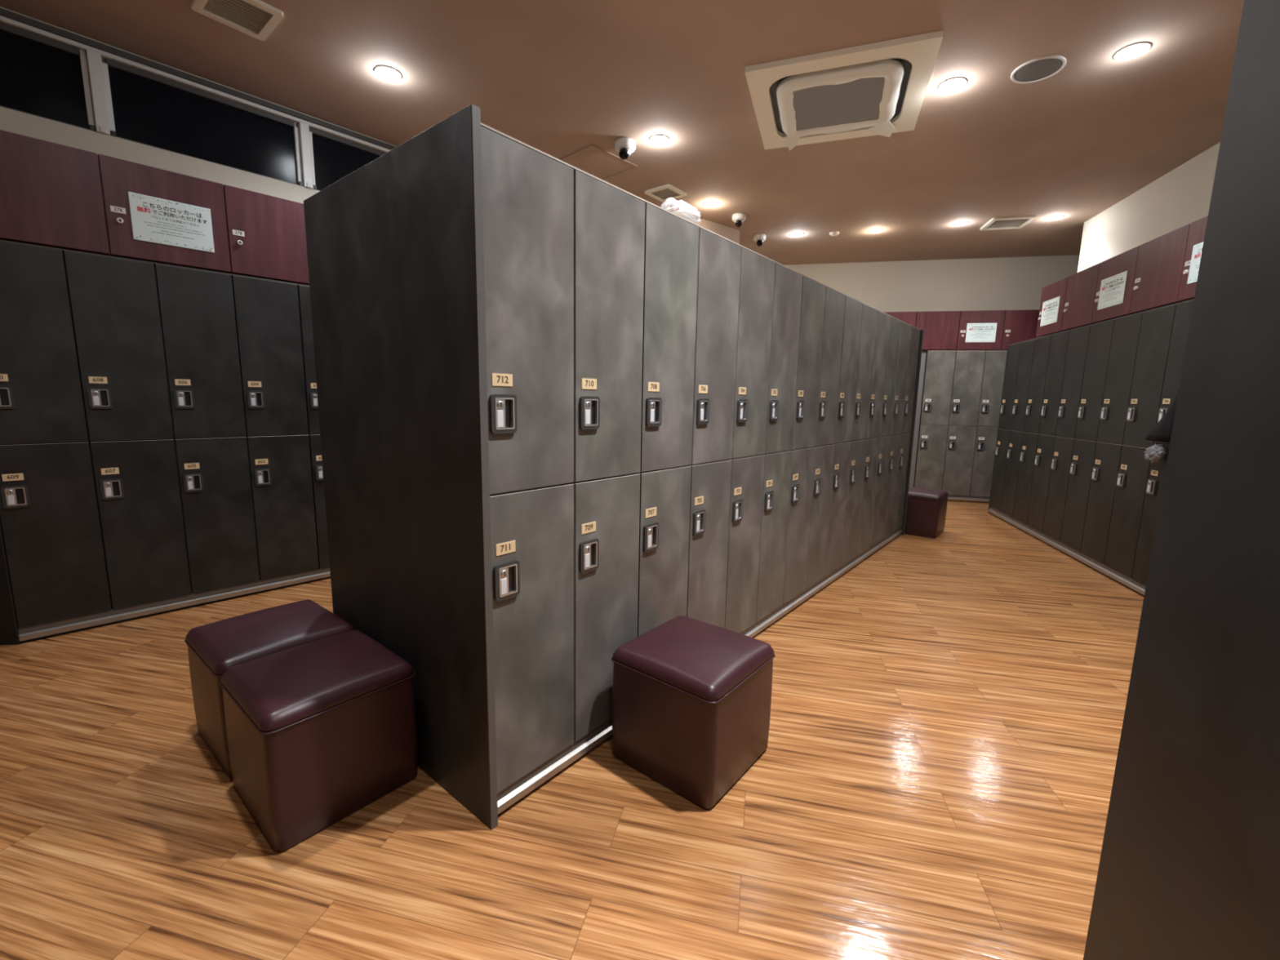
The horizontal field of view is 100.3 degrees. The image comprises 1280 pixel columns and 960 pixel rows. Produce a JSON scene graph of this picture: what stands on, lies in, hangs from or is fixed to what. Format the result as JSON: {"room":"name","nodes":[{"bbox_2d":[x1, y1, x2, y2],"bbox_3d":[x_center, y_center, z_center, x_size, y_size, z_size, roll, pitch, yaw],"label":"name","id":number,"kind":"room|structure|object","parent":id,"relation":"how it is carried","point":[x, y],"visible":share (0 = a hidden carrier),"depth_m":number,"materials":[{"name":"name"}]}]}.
{"room":"changing room","nodes":[
{"label":"changing room","id":0,"kind":"room"},
{"bbox_2d":[0,6,397,204],"bbox_3d":[-2.977,-0.790,2.860,0.122,2.930,13.100,9,12,42],"label":"wall","id":1,"kind":"structure","parent":0,"point":[12,121],"depth_m":2.91,"materials":[{"name":"beige paper"}]},
{"bbox_2d":[0,22,95,131],"bbox_3d":[-3.139,-1.954,2.433,0.055,0.385,0.893,9,12,42],"label":"window","id":2,"kind":"structure","parent":1,"relation":"in","point":[40,76],"depth_m":2.65,"materials":[{"name":"black glass"}]},
{"bbox_2d":[85,48,110,135],"bbox_3d":[-2.805,-1.999,2.767,0.058,0.385,0.052,9,12,42],"label":"trim","id":3,"kind":"structure","parent":1,"relation":"attached to","point":[93,59],"depth_m":2.75,"materials":[{"name":"silver metal"}]},
{"bbox_2d":[0,7,395,151],"bbox_3d":[-2.836,-2.207,2.680,0.030,0.048,3.810,9,12,42],"label":"trim","id":4,"kind":"structure","parent":1,"relation":"attached to","point":[6,15],"depth_m":2.95,"materials":[{"name":"grey"}]},
{"bbox_2d":[101,56,303,186],"bbox_3d":[-2.496,-2.048,3.122,0.055,0.385,0.893,9,12,42],"label":"window","id":5,"kind":"structure","parent":1,"relation":"in","point":[144,108],"depth_m":3.08,"materials":[{"name":"black glass"}]},
{"bbox_2d":[297,121,313,188],"bbox_3d":[-2.162,-2.092,3.456,0.058,0.385,0.052,9,12,42],"label":"trim","id":6,"kind":"structure","parent":1,"relation":"attached to","point":[304,128],"depth_m":3.44,"materials":[{"name":"silver metal"}]},
{"bbox_2d":[309,127,386,191],"bbox_3d":[-1.876,-2.138,3.787,0.055,0.385,0.827,9,12,42],"label":"window","id":7,"kind":"structure","parent":1,"relation":"in","point":[333,157],"depth_m":3.60,"materials":[{"name":"black glass"}]},
{"bbox_2d":[0,501,1143,959],"bbox_3d":[0.236,0.757,3.150,14.500,0.100,13.000,1,9,0],"label":"floor","id":8,"kind":"structure","parent":0,"point":[933,779],"depth_m":1.49,"materials":[{"name":"brown wood"}]},
{"bbox_2d":[0,517,22,644],"bbox_3d":[-3.088,-0.131,2.309,0.500,1.790,0.030,0,9,-6],"label":"panel","id":9,"kind":"object","parent":8,"relation":"on","point":[9,627],"visible":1,"depth_m":2.43,"materials":[{"name":"black"}]},
{"bbox_2d":[0,240,111,628],"bbox_3d":[-2.893,-0.169,2.585,0.474,1.790,0.309,9,12,42],"label":"locker","id":10,"kind":"object","parent":8,"relation":"on","point":[49,513],"visible":1,"depth_m":2.44,"materials":[{"name":"black metal"}]},
{"bbox_2d":[0,129,110,255],"bbox_3d":[-2.821,-1.287,2.472,0.474,0.443,0.463,9,12,42],"label":"locker","id":11,"kind":"object","parent":10,"relation":"on","point":[51,193],"visible":0.95,"depth_m":2.37,"materials":[{"name":"red laminate"}]},
{"bbox_2d":[62,248,191,609],"bbox_3d":[-2.683,-0.200,2.810,0.474,1.790,0.309,9,12,42],"label":"locker","id":12,"kind":"object","parent":8,"relation":"on","point":[113,301],"visible":0.98,"depth_m":2.64,"materials":[{"name":"black metal"}]},
{"bbox_2d":[18,567,330,643],"bbox_3d":[-2.131,0.610,3.256,0.056,0.074,2.168,9,12,42],"label":"strip","id":13,"kind":"object","parent":8,"relation":"on","point":[46,630],"visible":0.51,"depth_m":2.81,"materials":[{"name":"silver plastic"}]},
{"bbox_2d":[154,262,259,594],"bbox_3d":[-2.473,-0.231,3.036,0.474,1.790,0.309,9,12,42],"label":"locker","id":14,"kind":"object","parent":8,"relation":"on","point":[196,306],"visible":0.99,"depth_m":2.87,"materials":[{"name":"black metal"}]},
{"bbox_2d":[97,154,231,273],"bbox_3d":[-2.505,-1.333,2.810,0.474,0.443,0.463,9,12,42],"label":"locker","id":15,"kind":"object","parent":14,"relation":"on","point":[118,177],"visible":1,"depth_m":2.62,"materials":[{"name":"red laminate"}]},
{"bbox_2d":[128,191,214,252],"bbox_3d":[-2.333,-1.282,2.671,0.004,0.215,0.310,9,12,42],"label":"notice sign","id":16,"kind":"object","parent":15,"relation":"attached to","point":[153,220],"visible":1,"depth_m":2.66,"materials":[{"name":"white paper"}]},
{"bbox_2d":[184,599,354,777],"bbox_3d":[-1.263,0.675,1.852,0.400,0.401,0.400,8,11,38],"label":"stool","id":17,"kind":"object","parent":8,"relation":"on","point":[214,648],"visible":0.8,"depth_m":1.73,"materials":[{"name":"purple leather"}]},
{"bbox_2d":[186,599,354,675],"bbox_3d":[-1.260,0.508,1.826,0.392,0.063,0.392,8,11,38],"label":"cushion","id":18,"kind":"object","parent":17,"relation":"on","point":[220,646],"depth_m":1.75,"materials":[{"name":"purple leather"}]},
{"bbox_2d":[231,274,319,580],"bbox_3d":[-2.263,-0.261,3.261,0.474,1.790,0.309,9,12,42],"label":"locker","id":19,"kind":"object","parent":8,"relation":"on","point":[267,311],"visible":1,"depth_m":3.09,"materials":[{"name":"black metal"}]},
{"bbox_2d":[222,184,309,285],"bbox_3d":[-2.190,-1.379,3.148,0.474,0.443,0.463,9,12,42],"label":"locker","id":20,"kind":"object","parent":19,"relation":"on","point":[267,234],"visible":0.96,"depth_m":2.95,"materials":[{"name":"red laminate"}]},
{"bbox_2d":[297,284,329,568],"bbox_3d":[-2.053,-0.292,3.486,0.474,1.790,0.309,9,12,42],"label":"locker","id":21,"kind":"object","parent":8,"relation":"on","point":[304,291],"visible":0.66,"depth_m":3.23,"materials":[{"name":"black"}]},
{"bbox_2d":[219,629,417,852],"bbox_3d":[-0.945,0.720,1.594,0.400,0.401,0.400,8,11,39],"label":"stool","id":22,"kind":"object","parent":8,"relation":"on","point":[319,731],"visible":1,"depth_m":1.46,"materials":[{"name":"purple leather"}]},
{"bbox_2d":[221,629,413,732],"bbox_3d":[-0.942,0.553,1.568,0.392,0.063,0.392,8,11,39],"label":"cushion","id":23,"kind":"object","parent":22,"relation":"on","point":[290,690],"depth_m":1.49,"materials":[{"name":"purple leather"}]},
{"bbox_2d":[303,103,497,830],"bbox_3d":[-0.762,0.005,1.636,0.986,1.808,0.024,8,11,39],"label":"end panel","id":24,"kind":"object","parent":8,"relation":"on","point":[395,246],"visible":0.88,"depth_m":1.50,"materials":[{"name":"grey metal"}]},
{"bbox_2d":[480,122,574,793],"bbox_3d":[-0.464,0.024,1.609,0.474,1.790,0.309,8,11,39],"label":"locker","id":25,"kind":"object","parent":8,"relation":"on","point":[528,192],"visible":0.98,"depth_m":1.45,"materials":[{"name":"black metal"}]},
{"bbox_2d":[569,166,645,742],"bbox_3d":[-0.267,-0.009,1.846,0.474,1.790,0.309,8,11,39],"label":"locker","id":26,"kind":"object","parent":8,"relation":"on","point":[609,220],"visible":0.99,"depth_m":1.67,"materials":[{"name":"black metal"}]},
{"bbox_2d":[635,200,699,636],"bbox_3d":[-0.070,-0.041,2.083,0.474,1.790,0.309,8,11,39],"label":"locker","id":27,"kind":"object","parent":8,"relation":"on","point":[671,244],"visible":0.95,"depth_m":1.90,"materials":[{"name":"black metal"}]},
{"bbox_2d":[660,197,701,225],"bbox_3d":[0.145,-0.968,1.955,0.112,0.087,0.207,8,11,39],"label":"plastic bag","id":28,"kind":"object","parent":27,"relation":"on","point":[681,208],"visible":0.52,"depth_m":1.89,"materials":[{"name":"white"}]},
{"bbox_2d":[611,615,775,809],"bbox_3d":[0.175,0.715,1.762,0.400,0.401,0.400,8,11,39],"label":"stool","id":29,"kind":"object","parent":8,"relation":"on","point":[691,698],"visible":1,"depth_m":1.62,"materials":[{"name":"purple leather"}]},
{"bbox_2d":[613,615,773,702],"bbox_3d":[0.178,0.548,1.737,0.392,0.063,0.392,8,11,39],"label":"cushion","id":30,"kind":"object","parent":29,"relation":"on","point":[695,660],"depth_m":1.65,"materials":[{"name":"purple leather"}]},
{"bbox_2d":[497,527,902,813],"bbox_3d":[0.955,0.682,3.153,0.058,0.074,4.336,8,11,39],"label":"strip","id":31,"kind":"object","parent":8,"relation":"on","point":[506,797],"visible":0.42,"depth_m":1.77,"materials":[{"name":"silver metal"}]},
{"bbox_2d":[686,226,742,627],"bbox_3d":[0.126,-0.074,2.320,0.474,1.790,0.309,8,11,39],"label":"locker","id":32,"kind":"object","parent":8,"relation":"on","point":[719,257],"visible":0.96,"depth_m":2.15,"materials":[{"name":"black metal"}]},
{"bbox_2d":[724,245,775,633],"bbox_3d":[0.323,-0.106,2.557,0.474,1.790,0.309,8,11,39],"label":"locker","id":33,"kind":"object","parent":8,"relation":"on","point":[757,277],"visible":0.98,"depth_m":2.39,"materials":[{"name":"black metal"}]},
{"bbox_2d":[755,261,803,622],"bbox_3d":[0.520,-0.139,2.794,0.474,1.790,0.309,8,11,39],"label":"locker","id":34,"kind":"object","parent":8,"relation":"on","point":[788,282],"visible":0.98,"depth_m":2.63,"materials":[{"name":"black metal"}]},
{"bbox_2d":[782,274,826,604],"bbox_3d":[0.717,-0.172,3.031,0.474,1.790,0.309,8,11,39],"label":"locker","id":35,"kind":"object","parent":8,"relation":"on","point":[813,291],"visible":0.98,"depth_m":2.87,"materials":[{"name":"black"}]},
{"bbox_2d":[805,285,845,589],"bbox_3d":[0.913,-0.204,3.268,0.474,1.790,0.309,8,11,39],"label":"locker","id":36,"kind":"object","parent":8,"relation":"on","point":[834,305],"visible":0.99,"depth_m":3.11,"materials":[{"name":"black"}]},
{"bbox_2d":[825,294,862,577],"bbox_3d":[1.110,-0.237,3.505,0.474,1.790,0.309,8,11,39],"label":"locker","id":37,"kind":"object","parent":8,"relation":"on","point":[853,307],"visible":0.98,"depth_m":3.35,"materials":[{"name":"black"}]},
{"bbox_2d":[842,302,877,565],"bbox_3d":[1.307,-0.270,3.742,0.474,1.790,0.309,8,11,39],"label":"locker","id":38,"kind":"object","parent":8,"relation":"on","point":[868,317],"visible":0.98,"depth_m":3.58,"materials":[{"name":"black"}]},
{"bbox_2d":[857,309,889,555],"bbox_3d":[1.504,-0.302,3.979,0.474,1.790,0.309,8,11,39],"label":"locker","id":39,"kind":"object","parent":8,"relation":"on","point":[882,322],"visible":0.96,"depth_m":3.82,"materials":[{"name":"black"}]},
{"bbox_2d":[870,315,901,546],"bbox_3d":[1.701,-0.335,4.215,0.474,1.790,0.309,8,11,39],"label":"locker","id":40,"kind":"object","parent":8,"relation":"on","point":[895,325],"visible":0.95,"depth_m":4.06,"materials":[{"name":"black"}]},
{"bbox_2d":[881,320,911,539],"bbox_3d":[1.897,-0.367,4.452,0.474,1.790,0.309,8,11,39],"label":"locker","id":41,"kind":"object","parent":8,"relation":"on","point":[905,329],"visible":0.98,"depth_m":4.29,"materials":[{"name":"black"}]},
{"bbox_2d":[892,325,919,532],"bbox_3d":[2.094,-0.400,4.689,0.474,1.790,0.309,8,11,39],"label":"locker","id":42,"kind":"object","parent":8,"relation":"on","point":[915,332],"visible":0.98,"depth_m":4.53,"materials":[{"name":"black"}]},
{"bbox_2d":[900,329,924,535],"bbox_3d":[2.009,-0.445,4.973,0.986,1.790,0.024,8,11,39],"label":"end panel","id":43,"kind":"object","parent":8,"relation":"on","point":[922,331],"visible":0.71,"depth_m":4.66,"materials":[{"name":"metal"}]},
{"bbox_2d":[909,351,926,487],"bbox_3d":[2.958,-0.676,6.600,0.900,1.790,0.031,3,9,12],"label":"filler panel","id":44,"kind":"object","parent":8,"relation":"on","point":[923,353],"visible":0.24,"depth_m":6.48,"materials":[{"name":"grey"}]},
{"bbox_2d":[904,487,948,538],"bbox_3d":[2.562,0.278,4.909,0.400,0.401,0.400,8,11,39],"label":"stool","id":45,"kind":"object","parent":8,"relation":"on","point":[926,515],"visible":0.7,"depth_m":4.73,"materials":[{"name":"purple leather"}]},
{"bbox_2d":[907,487,948,500],"bbox_3d":[2.565,0.111,4.884,0.392,0.063,0.392,8,11,39],"label":"cushion","id":46,"kind":"object","parent":45,"relation":"on","point":[914,493],"depth_m":4.75,"materials":[{"name":"purple leather"}]},
{"bbox_2d":[913,351,955,490],"bbox_3d":[3.590,-0.671,6.643,0.309,1.790,0.474,3,9,12],"label":"locker","id":47,"kind":"object","parent":8,"relation":"on","point":[940,365],"visible":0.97,"depth_m":6.42,"materials":[{"name":"black"}]},
{"bbox_2d":[915,311,960,351],"bbox_3d":[3.536,-1.785,6.489,0.463,0.443,0.474,3,9,12],"label":"locker","id":48,"kind":"object","parent":47,"relation":"on","point":[940,328],"visible":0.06,"depth_m":6.27,"materials":[{"name":"red laminate"}]},
{"bbox_2d":[941,350,986,496],"bbox_3d":[3.892,-0.655,6.577,0.309,1.790,0.474,3,9,12],"label":"locker","id":49,"kind":"object","parent":8,"relation":"on","point":[969,365],"visible":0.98,"depth_m":6.35,"materials":[{"name":"black"}]},
{"bbox_2d":[954,310,1005,351],"bbox_3d":[3.989,-1.762,6.391,0.463,0.443,0.474,3,9,12],"label":"locker","id":50,"kind":"object","parent":49,"relation":"on","point":[997,317],"visible":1,"depth_m":6.17,"materials":[{"name":"red laminate"}]},
{"bbox_2d":[964,323,996,342],"bbox_3d":[3.943,-1.703,6.176,0.310,0.215,0.004,3,9,12],"label":"notice sign","id":51,"kind":"object","parent":50,"relation":"attached to","point":[975,332],"visible":1,"depth_m":6.17,"materials":[{"name":"white paper"}]},
{"bbox_2d":[947,494,989,502],"bbox_3d":[3.984,0.229,6.479,1.239,0.074,0.056,3,9,12],"label":"strip","id":52,"kind":"object","parent":8,"relation":"on","point":[950,498],"visible":0.21,"depth_m":6.46,"materials":[{"name":"silver plastic"}]},
{"bbox_2d":[968,350,1007,497],"bbox_3d":[4.195,-0.640,6.511,0.309,1.790,0.474,3,9,12],"label":"locker","id":53,"kind":"object","parent":8,"relation":"on","point":[994,365],"visible":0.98,"depth_m":6.29,"materials":[{"name":"black"}]},
{"bbox_2d":[987,345,1008,512],"bbox_3d":[4.050,-0.512,5.657,0.460,1.790,0.021,3,9,14],"label":"panel","id":54,"kind":"object","parent":8,"relation":"on","point":[1007,345],"visible":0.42,"depth_m":5.71,"materials":[{"name":"metal"}]},
{"bbox_2d":[989,342,1021,511],"bbox_3d":[4.001,-0.489,5.500,0.474,1.790,0.309,3,9,14],"label":"locker","id":55,"kind":"object","parent":8,"relation":"on","point":[1014,349],"visible":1,"depth_m":5.54,"materials":[{"name":"black"}]},
{"bbox_2d":[1000,337,1035,518],"bbox_3d":[3.922,-0.445,5.203,0.474,1.790,0.309,3,9,14],"label":"locker","id":56,"kind":"object","parent":8,"relation":"on","point":[1027,348],"visible":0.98,"depth_m":5.24,"materials":[{"name":"black"}]},
{"bbox_2d":[1013,334,1051,524],"bbox_3d":[3.843,-0.401,4.907,0.474,1.790,0.309,3,9,14],"label":"locker","id":57,"kind":"object","parent":8,"relation":"on","point":[1042,348],"visible":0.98,"depth_m":4.95,"materials":[{"name":"black"}]},
{"bbox_2d":[1035,276,1067,337],"bbox_3d":[3.842,-1.500,4.658,0.474,0.443,0.463,3,9,14],"label":"locker","id":58,"kind":"object","parent":57,"relation":"on","point":[1058,288],"visible":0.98,"depth_m":4.67,"materials":[{"name":"red laminate"}]},
{"bbox_2d":[1040,296,1060,326],"bbox_3d":[3.626,-1.488,4.728,0.004,0.215,0.310,3,9,15],"label":"notice sign","id":59,"kind":"object","parent":58,"relation":"attached to","point":[1050,308],"visible":1,"depth_m":4.72,"materials":[{"name":"white paper"}]},
{"bbox_2d":[1026,329,1069,533],"bbox_3d":[3.764,-0.357,4.611,0.474,1.790,0.309,3,9,14],"label":"locker","id":60,"kind":"object","parent":8,"relation":"on","point":[1060,340],"visible":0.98,"depth_m":4.65,"materials":[{"name":"black"}]},
{"bbox_2d":[1042,324,1091,542],"bbox_3d":[3.685,-0.314,4.315,0.474,1.790,0.309,3,9,14],"label":"locker","id":61,"kind":"object","parent":8,"relation":"on","point":[1078,338],"visible":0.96,"depth_m":4.35,"materials":[{"name":"black"}]},
{"bbox_2d":[1061,262,1099,331],"bbox_3d":[3.724,-1.434,4.214,0.474,0.443,0.463,3,9,14],"label":"locker","id":62,"kind":"object","parent":61,"relation":"on","point":[1081,289],"visible":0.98,"depth_m":4.25,"materials":[{"name":"red laminate"}]},
{"bbox_2d":[988,506,1146,596],"bbox_3d":[3.396,0.567,4.198,0.057,0.074,3.407,3,9,14],"label":"strip","id":63,"kind":"object","parent":8,"relation":"on","point":[1120,578],"visible":0.49,"depth_m":4.08,"materials":[{"name":"silver plastic"}]},
{"bbox_2d":[1060,318,1115,552],"bbox_3d":[3.606,-0.270,4.018,0.474,1.790,0.309,3,9,14],"label":"locker","id":64,"kind":"object","parent":8,"relation":"on","point":[1100,335],"visible":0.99,"depth_m":4.05,"materials":[{"name":"black"}]},
{"bbox_2d":[1091,245,1139,323],"bbox_3d":[3.605,-1.369,3.769,0.474,0.443,0.463,3,9,14],"label":"locker","id":65,"kind":"object","parent":64,"relation":"on","point":[1126,260],"visible":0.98,"depth_m":3.77,"materials":[{"name":"red laminate"}]},
{"bbox_2d":[1097,271,1127,310],"bbox_3d":[3.389,-1.356,3.839,0.004,0.215,0.310,3,9,14],"label":"notice sign","id":66,"kind":"object","parent":65,"relation":"attached to","point":[1112,288],"visible":1,"depth_m":3.83,"materials":[{"name":"white paper"}]},
{"bbox_2d":[1080,311,1142,564],"bbox_3d":[3.527,-0.226,3.722,0.474,1.790,0.309,3,9,14],"label":"locker","id":67,"kind":"object","parent":8,"relation":"on","point":[1126,329],"visible":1,"depth_m":3.76,"materials":[{"name":"black"}]},
{"bbox_2d":[1104,303,1176,577],"bbox_3d":[3.448,-0.182,3.426,0.474,1.790,0.309,3,9,14],"label":"locker","id":68,"kind":"object","parent":8,"relation":"on","point":[1157,324],"visible":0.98,"depth_m":3.46,"materials":[{"name":"black metal"}]},
{"bbox_2d":[1128,223,1190,314],"bbox_3d":[3.487,-1.303,3.325,0.474,0.443,0.463,3,9,14],"label":"locker","id":69,"kind":"object","parent":68,"relation":"on","point":[1160,260],"visible":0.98,"depth_m":3.35,"materials":[{"name":"red laminate"}]},
{"bbox_2d":[1131,298,1194,585],"bbox_3d":[3.369,-0.138,3.130,0.474,1.790,0.309,3,9,14],"label":"locker","id":70,"kind":"object","parent":8,"relation":"on","point":[1183,313],"visible":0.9,"depth_m":3.25,"materials":[{"name":"black"}]},
{"bbox_2d":[1143,442,1167,463],"bbox_3d":[3.120,-0.164,3.241,0.065,0.129,0.168,3,9,14],"label":"towel","id":71,"kind":"object","parent":70,"relation":"hanging from","point":[1154,453],"visible":1,"depth_m":3.21,"materials":[{"name":"grey fabric"}]},
{"bbox_2d":[1144,386,1179,442],"bbox_3d":[3.118,-0.418,3.188,0.073,0.373,0.222,3,9,14],"label":"garment","id":72,"kind":"object","parent":70,"relation":"hanging from","point":[1162,431],"visible":0.63,"depth_m":3.14,"materials":[{"name":"black fabric"}]},
{"bbox_2d":[1177,215,1208,302],"bbox_3d":[3.368,-1.237,2.881,0.474,0.443,0.463,3,9,14],"label":"locker","id":73,"kind":"object","parent":70,"relation":"on","point":[1197,231],"visible":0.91,"depth_m":3.10,"materials":[{"name":"red laminate"}]},
{"bbox_2d":[1186,241,1203,284],"bbox_3d":[3.153,-1.225,2.951,0.004,0.215,0.310,3,9,15],"label":"notice sign","id":74,"kind":"object","parent":73,"relation":"attached to","point":[1197,248],"visible":0.1,"depth_m":3.06,"materials":[{"name":"white paper"}]},
{"bbox_2d":[1083,0,1279,959],"bbox_3d":[0.848,0.169,0.285,0.460,1.950,0.900,3,9,14],"label":"tall cabinet","id":75,"kind":"object","parent":8,"relation":"on","point":[1188,868],"visible":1,"depth_m":0.66,"materials":[{"name":"grey metal"}]},
{"bbox_3d":[4.497,-0.624,6.445,0.309,1.790,0.474,3,9,12],"label":"locker","id":76,"kind":"object","parent":8,"relation":"on","visible":0},
{"bbox_2d":[1000,309,1039,350],"bbox_3d":[4.442,-1.739,6.292,0.463,0.443,0.474,3,9,12],"label":"locker","id":77,"kind":"object","parent":76,"relation":"on","point":[1020,326],"visible":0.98,"depth_m":6.08,"materials":[{"name":"red laminate"}]},
{"bbox_2d":[0,0,1244,265],"bbox_3d":[0.291,-2.237,2.692,14.500,0.100,13.000,1,9,0],"label":"ceiling","id":78,"kind":"structure","parent":0,"point":[560,78],"depth_m":3.06,"materials":[{"name":"brown paint"}]},
{"bbox_2d":[191,0,284,40],"bbox_3d":[-1.875,-2.187,2.491,0.300,0.016,0.290,8,11,39],"label":"ceiling vent","id":79,"kind":"object","parent":78,"relation":"in","point":[257,19],"visible":1,"depth_m":2.51,"materials":[{"name":"white plastic"}]},
{"bbox_2d":[203,0,272,33],"bbox_3d":[-1.874,-2.189,2.490,0.228,0.013,0.218,8,11,39],"label":"vent grille","id":80,"kind":"object","parent":79,"relation":"attached to","point":[246,15],"depth_m":2.51,"materials":[{"name":"beige"}]},
{"bbox_2d":[373,65,401,81],"bbox_3d":[-1.399,-2.253,2.968,0.142,0.013,0.142,1,9,0],"label":"recessed light","id":81,"kind":"object","parent":78,"relation":"in","point":[386,73],"visible":1,"depth_m":2.95,"materials":[{"name":"glass"}]},
{"bbox_2d":[559,144,637,180],"bbox_3d":[-0.347,-2.406,4.082,0.470,0.008,0.470,9,12,43],"label":"access hatch","id":82,"kind":"object","parent":78,"relation":"attached to","point":[592,159],"visible":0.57,"depth_m":4.04,"materials":[{"name":"beige"}]},
{"bbox_2d":[614,137,635,159],"bbox_3d":[-0.102,-2.284,3.718,0.145,0.131,0.145,3,9,10],"label":"dome camera","id":83,"kind":"object","parent":78,"relation":"attached to","point":[624,146],"visible":1,"depth_m":3.66,"materials":[{"name":"white plastic"}]},
{"bbox_2d":[648,134,669,144],"bbox_3d":[0.133,-2.332,3.670,0.142,0.013,0.142,1,9,0],"label":"recessed light","id":84,"kind":"object","parent":78,"relation":"in","point":[656,139],"visible":1,"depth_m":3.65,"materials":[{"name":"white plastic"}]},
{"bbox_2d":[644,183,686,201],"bbox_3d":[0.221,-2.473,4.609,0.270,0.016,0.270,8,11,39],"label":"ceiling vent","id":85,"kind":"object","parent":78,"relation":"in","point":[661,193],"visible":0.97,"depth_m":4.59,"materials":[{"name":"white plastic"}]},
{"bbox_2d":[651,188,679,199],"bbox_3d":[0.221,-2.474,4.609,0.191,0.013,0.190,8,11,39],"label":"vent grille","id":86,"kind":"object","parent":85,"relation":"attached to","point":[662,193],"depth_m":4.61,"materials":[{"name":"beige"}]},
{"bbox_2d":[702,201,718,207],"bbox_3d":[0.646,-2.506,4.866,0.142,0.013,0.142,1,9,0],"label":"recessed light","id":87,"kind":"object","parent":78,"relation":"in","point":[708,204],"visible":1,"depth_m":4.84,"materials":[{"name":"white plastic"}]},
{"bbox_2d":[698,217,739,244],"bbox_3d":[0.598,-2.408,5.570,0.780,0.420,0.450,-6,11,-38],"label":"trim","id":88,"kind":"structure","parent":78,"relation":"attached to","point":[733,234],"depth_m":5.45,"materials":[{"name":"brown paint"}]},
{"bbox_2d":[731,213,746,227],"bbox_3d":[0.951,-2.490,5.151,0.132,0.120,0.132,3,9,10],"label":"dome camera","id":89,"kind":"object","parent":78,"relation":"attached to","point":[738,218],"visible":1,"depth_m":5.10,"materials":[{"name":"white plastic"}]},
{"bbox_2d":[753,233,765,246],"bbox_3d":[1.292,-2.579,5.773,0.132,0.120,0.132,3,9,10],"label":"dome camera","id":90,"kind":"object","parent":78,"relation":"attached to","point":[759,238],"visible":1,"depth_m":5.72,"materials":[{"name":"white plastic"}]},
{"bbox_2d":[745,30,943,151],"bbox_3d":[1.159,-2.208,3.142,0.940,0.062,0.940,4,9,19],"label":"air conditioner","id":91,"kind":"object","parent":78,"relation":"attached to","point":[857,91],"visible":1,"depth_m":3.00,"materials":[{"name":"white plastic"}]},
{"bbox_2d":[792,76,884,130],"bbox_3d":[1.159,-2.218,3.140,0.490,0.030,0.490,4,9,19],"label":"grille","id":92,"kind":"object","parent":91,"relation":"attached to","point":[855,102],"depth_m":3.14,"materials":[{"name":"grey"}]},
{"bbox_2d":[769,57,911,133],"bbox_3d":[1.159,-2.236,3.138,0.730,0.006,0.730,4,9,19],"label":"outlet","id":93,"kind":"object","parent":91,"relation":"attached to","point":[906,65],"depth_m":2.98,"materials":[{"name":"beige plastic"}]},
{"bbox_2d":[937,76,967,92],"bbox_3d":[1.740,-2.197,2.978,0.142,0.013,0.142,1,9,0],"label":"recessed light","id":94,"kind":"object","parent":78,"relation":"in","point":[953,84],"visible":1,"depth_m":2.96,"materials":[{"name":"white plastic"}]},
{"bbox_2d":[952,221,968,226],"bbox_3d":[3.156,-2.520,5.261,0.142,0.013,0.142,1,9,0],"label":"recessed light","id":95,"kind":"object","parent":78,"relation":"in","point":[960,223],"visible":1,"depth_m":5.25,"materials":[{"name":"glass"}]},
{"bbox_2d":[979,215,1036,230],"bbox_3d":[3.580,-2.503,5.209,0.370,0.016,0.350,3,9,13],"label":"ceiling vent","id":96,"kind":"object","parent":78,"relation":"in","point":[1011,222],"visible":1,"depth_m":5.19,"materials":[{"name":"white plastic"}]},
{"bbox_2d":[986,218,1029,228],"bbox_3d":[3.580,-2.505,5.209,0.290,0.013,0.270,3,9,13],"label":"vent grille","id":97,"kind":"object","parent":96,"relation":"attached to","point":[1006,223],"depth_m":5.21,"materials":[{"name":"beige"}]},
{"bbox_2d":[1010,54,1066,84],"bbox_3d":[2.107,-2.170,2.829,0.238,0.008,0.238,1,9,0],"label":"ceiling speaker","id":98,"kind":"object","parent":78,"relation":"attached to","point":[1039,68],"visible":1,"depth_m":2.82,"materials":[{"name":"white plastic"}]},
{"bbox_2d":[1044,215,1063,220],"bbox_3d":[3.916,-2.475,5.054,0.142,0.013,0.142,1,9,0],"label":"recessed light","id":99,"kind":"object","parent":78,"relation":"in","point":[1053,217],"visible":1,"depth_m":5.04,"materials":[{"name":"glass"}]},
{"bbox_2d":[1113,41,1151,61],"bbox_3d":[2.459,-2.137,2.671,0.142,0.013,0.142,1,9,0],"label":"recessed light","id":100,"kind":"object","parent":78,"relation":"in","point":[1135,50],"visible":1,"depth_m":2.66,"materials":[{"name":"white plastic"}]},
{"bbox_2d":[784,254,1079,311],"bbox_3d":[3.005,-1.317,7.028,6.700,2.930,0.122,3,9,12],"label":"wall","id":101,"kind":"structure","parent":0,"point":[1004,283],"depth_m":6.62,"materials":[{"name":"beige paint"}]},
{"bbox_2d":[883,311,916,327],"bbox_3d":[3.082,-1.809,6.588,0.463,0.443,0.474,3,9,12],"label":"locker","id":102,"kind":"object","parent":101,"relation":"attached to","point":[909,317],"visible":0.04,"depth_m":6.33,"materials":[{"name":"red laminate"}]},
{"bbox_2d":[1077,142,1220,272],"bbox_3d":[3.317,-0.479,1.580,0.121,2.930,7.940,3,9,14],"label":"wall","id":103,"kind":"structure","parent":0,"point":[1181,197],"depth_m":4.18,"materials":[{"name":"white paint"}]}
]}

